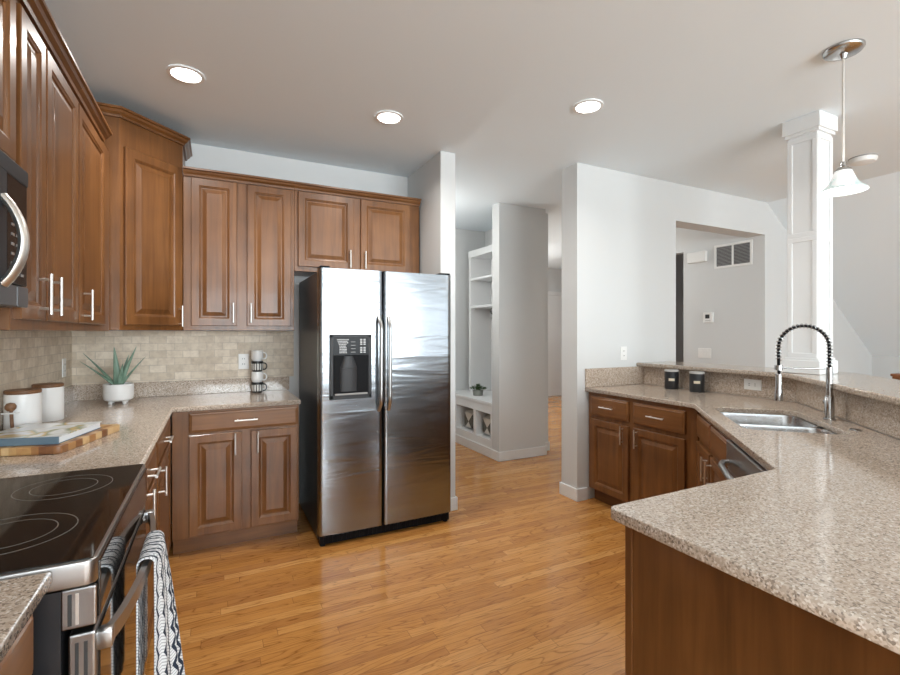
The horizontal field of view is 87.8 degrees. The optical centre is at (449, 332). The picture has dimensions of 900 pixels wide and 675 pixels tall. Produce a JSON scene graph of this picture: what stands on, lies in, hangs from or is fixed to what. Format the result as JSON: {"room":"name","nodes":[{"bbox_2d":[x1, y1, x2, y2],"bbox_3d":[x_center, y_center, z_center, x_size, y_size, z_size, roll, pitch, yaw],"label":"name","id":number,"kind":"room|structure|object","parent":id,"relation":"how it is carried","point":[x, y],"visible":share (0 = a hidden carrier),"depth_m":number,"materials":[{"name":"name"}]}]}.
{"room":"kitchen","nodes":[
{"label":"kitchen","id":0,"kind":"room"},
{"bbox_2d":[109,143,407,523],"bbox_3d":[-1.467,-0.005,3.673,2.380,2.740,0.120,0,0,-27],"label":"wall","id":1,"kind":"structure","parent":0,"point":[203,156],"depth_m":3.72,"materials":[{"name":"white paint"}]},
{"bbox_2d":[97,102,191,330],"bbox_3d":[-2.038,-0.651,2.949,0.703,1.277,0.653,0,0,-27],"label":"upper cabinet","id":2,"kind":"object","parent":1,"relation":"attached to","point":[147,158],"visible":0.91,"depth_m":2.83,"materials":[{"name":"brown wood"}]},
{"bbox_2d":[72,331,293,384],"bbox_3d":[-1.871,0.169,3.396,1.410,0.357,0.010,0,0,-27],"label":"tile backsplash","id":3,"kind":"structure","parent":1,"relation":"attached to","point":[169,355],"depth_m":3.35,"materials":[{"name":"tile"}]},
{"bbox_2d":[238,354,248,368],"bbox_3d":[-1.562,0.220,3.541,0.072,0.115,0.008,0,0,-27],"label":"wall outlet","id":4,"kind":"object","parent":3,"relation":"attached to","point":[243,359],"visible":1,"depth_m":3.54,"materials":[{"name":"white plastic"}]},
{"bbox_2d":[183,166,294,330],"bbox_3d":[-1.511,-0.552,3.376,0.706,1.079,0.360,0,0,-27],"label":"upper cabinet","id":5,"kind":"object","parent":1,"relation":"attached to","point":[238,229],"visible":1,"depth_m":3.24,"materials":[{"name":"brown wood"}]},
{"bbox_2d":[294,181,420,275],"bbox_3d":[-0.752,-0.771,3.757,0.990,0.642,0.360,0,0,-27],"label":"upper cabinet","id":6,"kind":"object","parent":1,"relation":"attached to","point":[335,227],"visible":0.94,"depth_m":3.61,"materials":[{"name":"brown wood"}]},
{"bbox_2d":[144,395,624,674],"bbox_3d":[2.472,1.415,4.098,10.300,0.100,13.700,0,0,-27],"label":"floor","id":7,"kind":"structure","parent":0,"point":[525,577],"depth_m":2.48,"materials":[{"name":"brown wood"}]},
{"bbox_2d":[0,614,32,674],"bbox_3d":[-0.811,0.923,0.388,0.590,0.884,0.822,0,0,-27],"label":"base cabinet","id":8,"kind":"object","parent":7,"relation":"on","point":[18,660],"visible":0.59,"depth_m":0.79,"materials":[{"name":"brown wood"}]},
{"bbox_2d":[0,572,51,662],"bbox_3d":[-0.818,0.465,0.377,0.573,0.030,0.848,0,0,-27],"label":"countertop","id":9,"kind":"structure","parent":8,"relation":"on","point":[20,597],"depth_m":0.79,"materials":[{"name":"stone"}]},
{"bbox_2d":[0,464,155,674],"bbox_3d":[-1.116,0.877,1.131,0.672,0.915,0.761,0,0,-27],"label":"range","id":10,"kind":"object","parent":7,"relation":"on","point":[85,528],"visible":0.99,"depth_m":1.05,"materials":[{"name":"black glass"}]},
{"bbox_2d":[0,464,145,592],"bbox_3d":[-1.141,0.469,1.118,0.617,0.051,0.757,0,0,-27],"label":"cooktop","id":11,"kind":"object","parent":10,"relation":"in","point":[71,526],"depth_m":1.10,"materials":[{"name":"black glass"}]},
{"bbox_2d":[136,530,184,674],"bbox_3d":[-0.804,0.865,1.315,0.118,0.560,0.197,0,0,-27],"label":"tea towel","id":12,"kind":"object","parent":10,"relation":"hanging from","point":[168,657],"visible":0.93,"depth_m":1.28,"materials":[{"name":"white fabric"}]},
{"bbox_2d":[145,444,161,661],"bbox_3d":[-1.447,0.923,1.721,0.650,0.884,0.565,0,0,-27],"label":"base cabinet","id":13,"kind":"object","parent":7,"relation":"on","point":[151,463],"visible":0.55,"depth_m":1.90,"materials":[{"name":"brown wood"}]},
{"bbox_2d":[154,418,173,554],"bbox_3d":[-1.754,0.923,2.330,0.650,0.884,0.790,0,0,-27],"label":"base cabinet","id":14,"kind":"object","parent":7,"relation":"on","point":[163,444],"visible":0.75,"depth_m":2.40,"materials":[{"name":"brown wood"}]},
{"bbox_2d":[172,404,298,554],"bbox_3d":[-1.468,0.923,3.227,0.737,0.884,0.656,0,0,-27],"label":"base cabinet","id":15,"kind":"object","parent":7,"relation":"on","point":[235,472],"visible":0.98,"depth_m":2.96,"materials":[{"name":"brown wood"}]},
{"bbox_2d":[0,390,300,478],"bbox_3d":[-1.446,0.465,2.504,1.362,0.030,1.983,0,0,-27],"label":"countertop","id":16,"kind":"structure","parent":15,"relation":"on","point":[141,420],"depth_m":2.34,"materials":[{"name":"stone"}]},
{"bbox_2d":[3,388,41,429],"bbox_3d":[-1.904,0.352,2.087,0.128,0.195,0.128,0,0,-27],"label":"lidded jar","id":17,"kind":"object","parent":16,"relation":"on","point":[28,401],"visible":0.83,"depth_m":2.04,"materials":[{"name":"white ceramic"}]},
{"bbox_2d":[1,403,19,427],"bbox_3d":[-1.887,0.358,2.009,0.052,0.113,0.040,0,0,-12],"label":"wooden scoop","id":18,"kind":"object","parent":17,"relation":"attached to","point":[10,407],"visible":0.95,"depth_m":2.01,"materials":[{"name":"brown wood"}]},
{"bbox_2d":[4,403,16,410],"bbox_3d":[-1.887,0.321,2.009,0.040,0.038,0.040,0,0,-12],"label":"bowl","id":19,"kind":"object","parent":18,"relation":"attached to","point":[9,406],"depth_m":2.00,"materials":[{"name":"brown wood"}]},
{"bbox_2d":[31,382,63,421],"bbox_3d":[-2.061,0.356,2.400,0.128,0.187,0.128,0,0,-27],"label":"lidded jar","id":20,"kind":"object","parent":16,"relation":"on","point":[53,392],"visible":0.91,"depth_m":2.36,"materials":[{"name":"white ceramic"}]},
{"bbox_2d":[0,424,119,455],"bbox_3d":[-1.617,0.435,1.916,0.290,0.029,0.430,0,0,-10],"label":"cutting board","id":21,"kind":"object","parent":16,"relation":"on","point":[107,429],"visible":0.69,"depth_m":1.74,"materials":[{"name":"brown wood"}]},
{"bbox_2d":[0,421,101,446],"bbox_3d":[-1.641,0.406,1.880,0.285,0.028,0.309,0,0,-12],"label":"book","id":22,"kind":"object","parent":21,"relation":"on","point":[41,433],"visible":1,"depth_m":1.83,"materials":[{"name":"white paper"}]},
{"bbox_2d":[81,348,144,404],"bbox_3d":[-2.134,0.269,2.975,0.354,0.360,0.164,0,0,6],"label":"aloe","id":23,"kind":"object","parent":16,"relation":"on","point":[117,389],"visible":1,"depth_m":2.95,"materials":[{"name":"white ceramic"}]},
{"bbox_2d":[102,382,133,401],"bbox_3d":[-2.104,0.378,2.971,0.164,0.107,0.164,0,0,-27],"label":"pot","id":24,"kind":"object","parent":23,"relation":"attached to","point":[111,391],"depth_m":2.91,"materials":[{"name":"white ceramic"}]},
{"bbox_2d":[0,376,288,430],"bbox_3d":[-1.441,0.399,2.506,1.373,0.103,1.983,0,0,-27],"label":"granite upstand","id":25,"kind":"object","parent":16,"relation":"on","point":[189,387],"visible":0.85,"depth_m":3.35,"materials":[{"name":"beige stone"}]},
{"bbox_2d":[251,382,266,392],"bbox_3d":[-1.434,0.410,3.507,0.104,0.078,0.084,0,0,-40],"label":"coffee mug","id":26,"kind":"object","parent":16,"relation":"on","point":[256,387],"visible":0.98,"depth_m":3.47,"materials":[{"name":"ceramic"}]},
{"bbox_2d":[251,371,266,381],"bbox_3d":[-1.433,0.332,3.496,0.104,0.078,0.084,0,0,29],"label":"coffee mug","id":27,"kind":"object","parent":26,"relation":"on","point":[255,376],"visible":0.98,"depth_m":3.47,"materials":[{"name":"white ceramic"}]},
{"bbox_2d":[251,361,266,371],"bbox_3d":[-1.434,0.253,3.507,0.104,0.078,0.084,0,0,-42],"label":"coffee mug","id":28,"kind":"object","parent":27,"relation":"on","point":[256,366],"visible":0.94,"depth_m":3.47,"materials":[{"name":"ceramic"}]},
{"bbox_2d":[251,350,266,360],"bbox_3d":[-1.433,0.174,3.496,0.104,0.078,0.084,0,0,29],"label":"coffee mug","id":29,"kind":"object","parent":28,"relation":"on","point":[256,355],"visible":1,"depth_m":3.47,"materials":[{"name":"white ceramic"}]},
{"bbox_2d":[299,265,450,546],"bbox_3d":[-0.570,0.470,3.483,0.936,1.790,0.860,0,0,-27],"label":"refrigerator","id":30,"kind":"object","parent":7,"relation":"on","point":[375,346],"visible":1,"depth_m":3.15,"materials":[{"name":"silver metal"}]},
{"bbox_2d":[337,339,348,352],"bbox_3d":[-0.686,0.088,3.000,0.076,0.090,0.001,0,0,-27],"label":"print","id":31,"kind":"object","parent":30,"relation":"on","point":[342,344],"depth_m":3.00,"materials":[{"name":"grey"}]},
{"bbox_2d":[455,389,491,457],"bbox_3d":[0.457,1.065,5.731,0.614,0.600,1.160,0,0,-27],"label":"bench","id":32,"kind":"object","parent":7,"relation":"on","point":[475,439],"visible":0.45,"depth_m":5.44,"materials":[{"name":"white paint"}]},
{"bbox_2d":[464,409,472,428],"bbox_3d":[0.295,1.060,5.712,0.160,0.230,0.270,0,0,-27],"label":"cushion","id":33,"kind":"object","parent":32,"relation":"on","point":[468,416],"visible":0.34,"depth_m":5.67,"materials":[{"name":"fabric"}]},
{"bbox_2d":[469,383,486,395],"bbox_3d":[0.349,0.693,5.694,0.222,0.145,0.224,0,0,-27],"label":"potted plant","id":34,"kind":"object","parent":32,"relation":"on","point":[477,391],"visible":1,"depth_m":5.65,"materials":[{"name":"green plant"}]},
{"bbox_2d":[468,245,491,391],"bbox_3d":[0.612,-0.141,5.710,0.345,1.809,0.982,0,0,-27],"label":"cubby shelf","id":35,"kind":"object","parent":32,"relation":"on","point":[480,260],"visible":0.4,"depth_m":6.08,"materials":[{"name":"white paint"}]},
{"bbox_2d":[483,414,489,434],"bbox_3d":[0.491,1.060,5.323,0.160,0.230,0.270,0,0,-27],"label":"cushion","id":36,"kind":"object","parent":32,"relation":"on","point":[486,419],"visible":0.27,"depth_m":5.30,"materials":[{"name":"fabric"}]},
{"bbox_2d":[589,392,698,505],"bbox_3d":[1.594,0.923,3.513,0.656,0.884,0.965,0,0,-27],"label":"base cabinet","id":37,"kind":"object","parent":7,"relation":"on","point":[639,449],"visible":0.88,"depth_m":3.36,"materials":[{"name":"brown wood"}]},
{"bbox_2d":[585,384,899,654],"bbox_3d":[1.376,0.465,2.307,1.301,0.030,3.660,0,0,15],"label":"countertop","id":38,"kind":"structure","parent":37,"relation":"on","point":[817,531],"depth_m":1.14,"materials":[{"name":"stone"}]},
{"bbox_2d":[585,366,643,387],"bbox_3d":[1.399,0.372,3.959,0.658,0.153,0.020,0,0,-27],"label":"granite upstand","id":39,"kind":"object","parent":38,"relation":"on","point":[613,376],"visible":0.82,"depth_m":3.94,"materials":[{"name":"beige stone"}]},
{"bbox_2d":[664,369,678,388],"bbox_3d":[1.771,0.373,3.739,0.106,0.153,0.106,0,0,-27],"label":"canister","id":40,"kind":"object","parent":38,"relation":"on","point":[671,376],"visible":1,"depth_m":3.70,"materials":[{"name":"grey metal"}]},
{"bbox_2d":[689,371,704,392],"bbox_3d":[1.869,0.373,3.543,0.106,0.153,0.106,0,0,-27],"label":"canister","id":41,"kind":"object","parent":38,"relation":"on","point":[696,378],"visible":1,"depth_m":3.50,"materials":[{"name":"grey metal"}]},
{"bbox_2d":[644,367,899,438],"bbox_3d":[1.938,0.372,2.559,0.612,0.153,3.113,0,0,2],"label":"granite upstand","id":42,"kind":"object","parent":38,"relation":"on","point":[879,416],"visible":0.73,"depth_m":2.87,"materials":[{"name":"beige stone"}]},
{"bbox_2d":[744,379,761,390],"bbox_3d":[2.112,0.365,3.268,0.008,0.074,0.118,0,0,-27],"label":"wall outlet","id":43,"kind":"object","parent":42,"relation":"attached to","point":[750,384],"visible":1,"depth_m":3.26,"materials":[{"name":"white plastic"}]},
{"bbox_2d":[720,412,835,433],"bbox_3d":[1.680,0.574,2.440,0.438,0.186,0.708,0,0,18],"label":"sink","id":44,"kind":"object","parent":38,"relation":"in","point":[769,422],"visible":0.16,"depth_m":2.68,"materials":[{"name":"silver metal"}]},
{"bbox_2d":[774,324,835,420],"bbox_3d":[1.857,0.202,2.459,0.272,0.496,0.078,0,0,18],"label":"faucet","id":45,"kind":"object","parent":38,"relation":"on","point":[829,400],"visible":1,"depth_m":2.42,"materials":[{"name":"silver metal"}]},
{"bbox_2d":[849,428,862,430],"bbox_3d":[1.863,0.446,2.148,0.048,0.008,0.048,0,0,-27],"label":"cover","id":46,"kind":"object","parent":38,"relation":"on","point":[851,429],"visible":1,"depth_m":2.14,"materials":[{"name":"silver metal"}]},
{"bbox_2d":[718,439,766,479],"bbox_3d":[1.429,0.925,1.807,0.648,0.880,0.605,0,0,18],"label":"dishwasher","id":47,"kind":"object","parent":7,"relation":"on","point":[739,463],"visible":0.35,"depth_m":1.97,"materials":[{"name":"silver metal"}]},
{"bbox_2d":[696,412,789,486],"bbox_3d":[1.675,0.923,2.472,0.616,0.884,0.800,0,0,18],"label":"base cabinet","id":48,"kind":"object","parent":7,"relation":"on","point":[711,445],"visible":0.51,"depth_m":2.57,"materials":[{"name":"brown wood"}]},
{"bbox_2d":[625,526,899,674],"bbox_3d":[0.910,0.923,1.069,0.704,0.884,0.652,0,0,-27],"label":"base cabinet","id":49,"kind":"object","parent":7,"relation":"on","point":[685,615],"visible":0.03,"depth_m":0.99,"materials":[{"name":"brown wood"}]},
{"bbox_2d":[890,373,899,379],"bbox_3d":[3.175,0.823,2.969,0.124,1.085,0.562,0,0,-27],"label":"newel post","id":50,"kind":"object","parent":7,"relation":"on","point":[894,375],"visible":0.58,"depth_m":3.17,"materials":[{"name":"brown wood"}]},
{"bbox_2d":[408,151,454,497],"bbox_3d":[-0.532,-0.005,4.602,0.125,2.740,2.300,0,0,-27],"label":"wall partition","id":51,"kind":"structure","parent":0,"point":[433,183],"depth_m":3.60,"materials":[{"name":"white paint"}]},
{"bbox_2d":[451,496,457,510],"bbox_3d":[-0.522,1.315,4.599,0.139,0.100,2.314,0,0,-27],"label":"baseboard","id":52,"kind":"structure","parent":51,"relation":"attached to","point":[454,500],"depth_m":3.58,"materials":[{"name":"white paint"}]},
{"bbox_2d":[455,228,484,389],"bbox_3d":[-0.213,-0.005,6.105,1.795,2.740,0.100,0,0,-27],"label":"wall","id":53,"kind":"structure","parent":0,"point":[466,241],"depth_m":6.24,"materials":[{"name":"white paint"}]},
{"bbox_2d":[44,0,899,268],"bbox_3d":[2.472,-1.425,4.098,10.300,0.100,13.700,0,0,-27],"label":"ceiling","id":54,"kind":"structure","parent":0,"point":[700,94],"depth_m":2.53,"materials":[{"name":"white paint"}]},
{"bbox_2d":[166,65,204,83],"bbox_3d":[-1.405,-1.370,2.490,0.180,0.008,0.180,0,0,-27],"label":"recessed light","id":55,"kind":"object","parent":54,"relation":"in","point":[182,73],"visible":1,"depth_m":2.49,"materials":[{"name":"white"}]},
{"bbox_2d":[375,110,402,123],"bbox_3d":[-0.390,-1.370,2.987,0.180,0.008,0.180,0,0,-27],"label":"recessed light","id":56,"kind":"object","parent":54,"relation":"in","point":[386,117],"visible":1,"depth_m":2.98,"materials":[{"name":"white"}]},
{"bbox_2d":[573,99,603,113],"bbox_3d":[0.838,-1.370,2.843,0.180,0.008,0.180,0,0,-27],"label":"recessed light","id":57,"kind":"object","parent":54,"relation":"in","point":[587,106],"visible":1,"depth_m":2.84,"materials":[{"name":"white"}]},
{"bbox_2d":[819,38,868,196],"bbox_3d":[1.906,-1.029,2.268,0.189,0.690,0.189,0,0,-27],"label":"pendant lamp","id":58,"kind":"object","parent":54,"relation":"hanging from","point":[844,181],"visible":1,"depth_m":2.26,"materials":[{"name":"white glass"}]},
{"bbox_2d":[848,153,878,165],"bbox_3d":[3.252,-1.351,3.684,0.182,0.048,0.182,0,0,-27],"label":"smoke detector","id":59,"kind":"object","parent":54,"relation":"attached to","point":[865,159],"visible":1,"depth_m":3.64,"materials":[{"name":"white plastic"}]},
{"bbox_2d":[485,202,547,451],"bbox_3d":[0.566,-0.005,5.708,0.760,2.740,1.310,0,0,-27],"label":"wall pillar","id":60,"kind":"structure","parent":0,"point":[518,235],"depth_m":5.07,"materials":[{"name":"white paint"}]},
{"bbox_2d":[491,442,549,461],"bbox_3d":[0.832,1.315,5.179,0.788,0.100,0.154,0,0,-27],"label":"baseboard","id":61,"kind":"structure","parent":60,"relation":"attached to","point":[542,450],"depth_m":5.06,"materials":[{"name":"white paint"}]},
{"bbox_2d":[548,268,561,291],"bbox_3d":[2.372,-0.005,8.860,6.200,2.740,2.500,0,0,-27],"label":"wall","id":62,"kind":"structure","parent":0,"point":[554,275],"depth_m":10.09,"materials":[{"name":"white paint"}]},
{"bbox_2d":[548,291,561,389],"bbox_3d":[2.130,0.180,10.009,2.000,2.110,0.030,0,0,-27],"label":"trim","id":63,"kind":"structure","parent":62,"relation":"attached to","point":[554,298],"depth_m":10.07,"materials":[{"name":"white paint"}]},
{"bbox_2d":[676,254,683,361],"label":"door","id":64,"kind":"structure","parent":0,"point":[679,258],"depth_m":7.08,"materials":[{"name":"grey paint"}]},
{"bbox_2d":[676,227,746,365],"bbox_3d":[2.729,-0.005,6.247,0.110,2.740,2.490,0,0,-27],"label":"wall","id":65,"kind":"structure","parent":0,"point":[721,291],"depth_m":5.46,"materials":[{"name":"white paint"}]},
{"bbox_2d":[687,250,706,263],"bbox_3d":[2.961,-0.900,5.608,0.050,0.130,0.240,0,0,-27],"label":"door chime","id":66,"kind":"object","parent":65,"relation":"attached to","point":[700,256],"visible":1,"depth_m":5.59,"materials":[{"name":"white plastic"}]},
{"bbox_2d":[698,348,710,357],"bbox_3d":[3.015,0.245,5.546,0.008,0.115,0.165,0,0,-27],"label":"light switch","id":67,"kind":"object","parent":65,"relation":"attached to","point":[702,352],"visible":1,"depth_m":5.54,"materials":[{"name":"white plastic"}]},
{"bbox_2d":[703,312,713,322],"bbox_3d":[3.032,-0.175,5.493,0.026,0.120,0.120,0,0,-27],"label":"thermostat","id":68,"kind":"object","parent":65,"relation":"attached to","point":[708,317],"visible":1,"depth_m":5.48,"materials":[{"name":"white plastic"}]},
{"bbox_2d":[714,239,752,268],"bbox_3d":[3.167,-0.870,5.242,0.010,0.270,0.430,0,0,-27],"label":"air vent","id":69,"kind":"object","parent":65,"relation":"in","point":[730,254],"visible":1,"depth_m":5.23,"materials":[{"name":"white plastic"}]},
{"bbox_2d":[562,162,871,498],"bbox_3d":[3.166,-0.005,4.967,4.880,2.740,0.190,0,0,-27],"label":"wall","id":70,"kind":"structure","parent":0,"point":[619,228],"depth_m":4.08,"materials":[{"name":"white paint"}]},
{"bbox_2d":[548,389,587,501],"bbox_3d":[2.779,1.300,7.501,6.494,0.130,5.094,0,0,-27],"label":"baseboard","id":71,"kind":"structure","parent":70,"relation":"attached to","point":[580,494],"depth_m":3.84,"materials":[{"name":"white paint"}]},
{"bbox_2d":[621,347,626,359],"bbox_3d":[1.491,0.180,4.013,0.072,0.115,0.008,0,0,-27],"label":"wall outlet","id":72,"kind":"object","parent":70,"relation":"attached to","point":[623,349],"visible":1,"depth_m":4.01,"materials":[{"name":"white plastic"}]},
{"bbox_2d":[650,384,899,439],"bbox_3d":[2.032,0.831,2.601,0.746,1.069,3.169,0,0,2],"label":"wall","id":73,"kind":"structure","parent":0,"point":[650,384],"depth_m":2.71,"materials":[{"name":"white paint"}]},
{"bbox_2d":[637,361,899,405],"bbox_3d":[2.095,0.279,2.615,1.059,0.032,3.326,0,0,2],"label":"bar ledge","id":74,"kind":"object","parent":73,"relation":"on","point":[887,390],"visible":1,"depth_m":2.73,"materials":[{"name":"stone"}]},
{"bbox_2d":[782,110,837,374],"bbox_3d":[2.327,-0.556,3.029,0.216,1.637,0.216,0,0,-27],"label":"square column","id":75,"kind":"structure","parent":74,"relation":"on","point":[808,136],"depth_m":2.97,"materials":[{"name":"white paint"}]},
{"bbox_2d":[768,172,899,356],"bbox_3d":[5.931,-0.589,2.373,2.270,1.773,7.310,0,0,-27],"label":"wall","id":76,"kind":"structure","parent":0,"point":[866,224],"depth_m":4.91,"materials":[{"name":"white paint"}]},
{"bbox_2d":[872,356,899,378],"bbox_3d":[6.972,0.806,2.941,0.100,1.117,7.230,0,0,-27],"label":"wall","id":77,"kind":"structure","parent":0,"point":[882,366],"depth_m":5.86,"materials":[{"name":"white paint"}]},
{"bbox_3d":[-0.786,-0.005,-0.462,0.120,2.740,8.120,0,0,-27],"label":"wall","id":78,"kind":"structure","parent":0,"visible":0},
{"bbox_2d":[0,0,15,161],"bbox_3d":[-1.216,-0.768,0.944,0.366,0.597,0.819,0,0,-27],"label":"upper cabinet","id":79,"kind":"object","parent":78,"relation":"attached to","point":[7,7],"visible":0.85,"depth_m":1.31,"materials":[{"name":"brown wood"}]},
{"bbox_2d":[0,150,29,307],"bbox_3d":[-1.182,-0.265,0.939,0.411,0.390,0.760,0,0,-27],"label":"microwave","id":80,"kind":"object","parent":79,"relation":"attached to","point":[14,232],"visible":1,"depth_m":1.21,"materials":[{"name":"stainless steel"},{"name":"black glass"}]},
{"bbox_2d":[11,222,23,276],"bbox_3d":[-1.183,-0.236,1.280,0.002,0.163,0.086,0,0,-27],"label":"print","id":81,"kind":"object","parent":80,"relation":"on","point":[14,239],"depth_m":1.26,"materials":[{"name":"grey"}]},
{"bbox_2d":[0,331,71,410],"bbox_3d":[-1.687,0.141,1.474,0.010,0.412,3.590,0,0,-27],"label":"tile backsplash","id":82,"kind":"structure","parent":78,"relation":"attached to","point":[27,358],"depth_m":2.43,"materials":[{"name":"tile"}]},
{"bbox_2d":[62,358,65,376],"bbox_3d":[-2.400,0.220,2.912,0.008,0.115,0.072,0,0,-27],"label":"wall outlet","id":83,"kind":"object","parent":82,"relation":"attached to","point":[64,359],"visible":1,"depth_m":2.90,"materials":[{"name":"white plastic"}]},
{"bbox_2d":[0,0,86,330],"bbox_3d":[-1.554,-0.537,1.617,0.366,1.060,0.686,0,0,-27],"label":"upper cabinet","id":84,"kind":"object","parent":78,"relation":"attached to","point":[48,75],"visible":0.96,"depth_m":1.61,"materials":[{"name":"brown wood"}]},
{"bbox_2d":[73,85,111,330],"bbox_3d":[-1.879,-0.537,2.261,0.366,1.060,0.755,0,0,-27],"label":"upper cabinet","id":85,"kind":"object","parent":78,"relation":"attached to","point":[93,129],"visible":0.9,"depth_m":2.20,"materials":[{"name":"brown wood"}]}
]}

